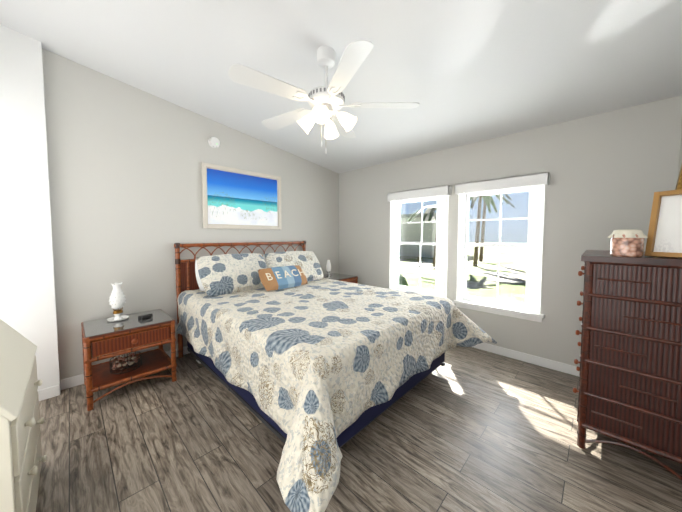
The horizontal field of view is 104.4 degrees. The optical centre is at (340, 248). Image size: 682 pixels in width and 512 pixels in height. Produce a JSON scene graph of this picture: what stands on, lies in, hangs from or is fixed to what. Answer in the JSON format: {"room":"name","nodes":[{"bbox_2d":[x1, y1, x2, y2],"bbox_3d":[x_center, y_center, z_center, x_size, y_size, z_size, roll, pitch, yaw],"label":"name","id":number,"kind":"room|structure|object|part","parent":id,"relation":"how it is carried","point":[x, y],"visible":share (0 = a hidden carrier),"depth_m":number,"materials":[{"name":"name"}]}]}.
{"room":"bedroom","nodes":[
{"label":"bedroom","id":0,"kind":"room"},
{"bbox_2d":[0,25,60,392],"bbox_3d":[-2.737,-0.299,2.062,0.100,3.200,0.636,3,4,44],"label":"wall","id":1,"kind":"structure","parent":0,"point":[27,298],"depth_m":2.16,"materials":[{"name":"white paint"}]},
{"bbox_2d":[37,382,61,400],"bbox_3d":[-2.697,1.253,2.101,0.014,0.095,0.636,3,4,44],"label":"baseboard","id":2,"kind":"structure","parent":1,"relation":"attached to","point":[54,391],"depth_m":2.28,"materials":[{"name":"white"}]},
{"bbox_2d":[42,48,338,379],"bbox_3d":[-1.623,-0.391,3.384,0.150,3.250,4.690,3,4,44],"label":"wall","id":3,"kind":"structure","parent":0,"point":[125,160],"depth_m":2.75,"materials":[{"name":"beige paint"}]},
{"bbox_2d":[60,346,189,389],"bbox_3d":[-1.304,1.174,3.674,0.014,0.095,3.564,3,4,44],"label":"baseboard","id":4,"kind":"structure","parent":3,"relation":"attached to","point":[77,380],"depth_m":2.47,"materials":[{"name":"white"}]},
{"bbox_2d":[208,136,219,147],"bbox_3d":[-1.558,-1.316,3.261,0.049,0.136,0.136,3,4,44],"label":"smoke detector","id":5,"kind":"object","parent":3,"relation":"attached to","point":[213,142],"visible":0.98,"depth_m":3.24,"materials":[{"name":"white plastic"}]},
{"bbox_2d":[201,162,281,229],"bbox_3d":[-1.288,-0.661,3.583,0.030,0.790,1.100,3,4,44],"label":"framed picture","id":6,"kind":"object","parent":3,"relation":"attached to","point":[233,198],"visible":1,"depth_m":3.52},
{"bbox_2d":[0,0,681,172],"bbox_3d":[0.135,-1.555,1.718,5.210,0.740,4.840,3,4,44],"label":"ceiling","id":7,"kind":"structure","parent":0,"point":[462,72],"depth_m":2.04,"materials":[{"name":"white paint"}]},
{"bbox_2d":[228,40,418,153],"bbox_3d":[-0.155,-1.145,2.049,1.362,0.840,1.362,3,4,44],"label":"ceiling fan","id":8,"kind":"object","parent":7,"relation":"hanging from","point":[326,102],"visible":0.96,"depth_m":1.94,"materials":[{"name":"white metal"}]},
{"bbox_2d":[36,346,681,511],"bbox_3d":[0.135,1.363,1.865,5.210,0.100,4.840,3,4,44],"label":"floor","id":9,"kind":"structure","parent":0,"point":[468,429],"depth_m":1.71,"materials":[{"name":"wood"}]},
{"bbox_2d":[0,319,46,511],"bbox_3d":[-1.675,0.785,1.085,0.904,1.132,0.580,3,4,44],"label":"dresser","id":10,"kind":"object","parent":9,"relation":"on","point":[22,459],"visible":1,"depth_m":1.12,"materials":[{"name":"beige paint"}]},
{"bbox_2d":[81,309,176,410],"bbox_3d":[-1.996,0.980,2.504,0.590,0.600,0.635,3,4,44],"label":"nightstand","id":11,"kind":"object","parent":9,"relation":"on","point":[104,337],"visible":0.98,"depth_m":2.37,"materials":[{"name":"wicker"}]},
{"bbox_2d":[107,282,128,321],"bbox_3d":[-2.130,0.501,2.520,0.166,0.354,0.166,3,4,44],"label":"oil lamp","id":12,"kind":"object","parent":11,"relation":"on","point":[117,299],"visible":1,"depth_m":2.49,"materials":[{"name":"white glass"}]},
{"bbox_2d":[109,351,141,373],"bbox_3d":[-2.016,1.017,2.477,0.236,0.202,0.236,3,4,44],"label":"basket","id":13,"kind":"object","parent":11,"relation":"in","point":[131,359],"visible":0.98,"depth_m":2.45,"materials":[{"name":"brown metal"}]},
{"bbox_2d":[138,313,152,318],"bbox_3d":[-1.904,0.658,2.573,0.077,0.042,0.100,2,3,29],"label":"phone","id":14,"kind":"object","parent":11,"relation":"on","point":[148,315],"visible":1,"depth_m":2.55,"materials":[{"name":"black plastic"}]},
{"bbox_2d":[174,241,496,511],"bbox_3d":[-0.246,0.608,2.741,2.743,1.320,2.445,3,4,44],"label":"bed","id":15,"kind":"object","parent":9,"relation":"on","point":[305,361],"visible":1,"depth_m":1.95,"materials":[{"name":"fabric"}]},
{"bbox_3d":[-1.223,0.561,3.665,0.053,1.320,1.860,3,4,44],"label":"headboard","id":16,"kind":"part","parent":15,"relation":"part of","materials":[{"name":"wicker"}]},
{"bbox_2d":[324,273,357,283],"bbox_3d":[-0.110,0.822,4.438,0.590,0.720,0.605,3,4,44],"label":"nightstand","id":17,"kind":"object","parent":9,"relation":"on","point":[344,277],"visible":0.17,"depth_m":4.40,"materials":[{"name":"wood"}]},
{"bbox_2d":[326,260,330,275],"bbox_3d":[-0.209,0.323,4.453,0.092,0.275,0.092,3,4,44],"label":"lamp","id":18,"kind":"object","parent":17,"relation":"on","point":[328,266],"visible":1,"depth_m":4.42,"materials":[{"name":"white glass"}]},
{"bbox_2d":[573,250,681,479],"bbox_3d":[2.053,0.672,1.905,0.529,1.275,0.960,3,4,44],"label":"dresser","id":19,"kind":"object","parent":9,"relation":"on","point":[629,390],"visible":1,"depth_m":1.58,"materials":[{"name":"brown wicker"}]},
{"bbox_2d":[607,229,647,256],"bbox_3d":[1.752,-0.035,1.620,0.176,0.165,0.176,3,4,44],"label":"jar","id":20,"kind":"object","parent":19,"relation":"on","point":[627,243],"visible":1,"depth_m":1.57,"materials":[{"name":"clear glass"}]},
{"bbox_2d":[645,189,681,257],"bbox_3d":[1.914,-0.143,1.515,0.106,0.390,0.190,-1,3,-20],"label":"framed picture","id":21,"kind":"object","parent":19,"relation":"on","point":[664,238],"visible":1,"depth_m":1.55,"materials":[{"name":"brown wood"}]},
{"bbox_2d":[675,164,681,189],"bbox_3d":[2.130,-0.284,1.655,0.109,0.658,0.420,3,4,44],"label":"mirror","id":22,"kind":"object","parent":19,"relation":"on","point":[679,184],"depth_m":1.76,"materials":[{"name":"gold glass"}]},
{"bbox_2d":[339,95,681,366],"bbox_3d":[1.419,-0.152,3.605,4.220,2.750,0.150,3,4,44],"label":"wall","id":23,"kind":"structure","parent":0,"point":[610,172],"depth_m":2.73,"materials":[{"name":"beige paint"}]},
{"bbox_2d":[395,195,448,296],"bbox_3d":[1.171,-0.055,3.872,0.860,1.410,0.080,3,4,44],"label":"window","id":24,"kind":"structure","parent":23,"relation":"in","point":[397,261],"depth_m":3.92,"materials":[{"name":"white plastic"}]},
{"bbox_2d":[387,185,451,297],"bbox_3d":[1.075,-0.098,3.771,0.930,1.465,0.094,3,4,44],"label":"blinds","id":25,"kind":"object","parent":24,"relation":"attached to","point":[441,193],"visible":0.88,"depth_m":3.53,"materials":[{"name":"white"}]},
{"bbox_2d":[453,300,544,321],"bbox_3d":[1.831,0.728,3.140,0.940,0.089,0.105,3,4,44],"label":"window sill","id":26,"kind":"structure","parent":23,"relation":"attached to","point":[510,312],"depth_m":3.08,"materials":[{"name":"white wood"}]},
{"bbox_2d":[462,185,544,312],"bbox_3d":[1.895,-0.020,3.169,0.860,1.410,0.080,3,4,44],"label":"window","id":27,"kind":"structure","parent":23,"relation":"in","point":[498,302],"depth_m":3.16,"materials":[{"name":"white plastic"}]},
{"bbox_2d":[455,172,549,312],"bbox_3d":[1.799,-0.062,3.068,0.930,1.465,0.094,3,4,44],"label":"blinds","id":28,"kind":"object","parent":27,"relation":"attached to","point":[534,182],"visible":1,"depth_m":2.84,"materials":[{"name":"white"}]},
{"bbox_2d":[472,343,579,376],"bbox_3d":[1.358,1.177,3.617,3.910,0.095,0.014,3,4,44],"label":"baseboard","id":29,"kind":"structure","parent":23,"relation":"attached to","point":[551,364],"depth_m":2.90,"materials":[{"name":"white wood"}]},
{"bbox_2d":[678,121,681,175],"bbox_3d":[1.396,-0.279,0.660,0.160,3.300,4.390,3,4,44],"label":"wall","id":30,"kind":"structure","parent":0,"point":[680,158],"depth_m":2.13,"materials":[{"name":"beige paint"}]},
{"label":"outside","id":31,"kind":"structure","parent":0,"visible":0},
{"bbox_2d":[399,242,526,303],"bbox_3d":[28.897,0.447,29.897,80.000,0.100,75.750,3,4,44],"label":"ground","id":32,"kind":"structure","parent":31,"point":[487,254],"depth_m":13.23,"materials":[{"name":"beige sand"}]},
{"bbox_2d":[399,193,515,285],"bbox_3d":[4.833,-1.133,15.229,7.784,5.816,16.806,3,4,44],"label":"trees","id":33,"kind":"object","parent":32,"relation":"on","point":[431,209],"depth_m":16.06,"materials":[{"name":"green plant"}]},
{"bbox_2d":[399,212,527,257],"bbox_3d":[7.986,-0.777,15.489,28.600,3.800,26.050,3,4,44],"label":"buildings","id":34,"kind":"structure","parent":32,"relation":"on","point":[428,236],"depth_m":23.32,"materials":[{"name":"white"}]}
]}

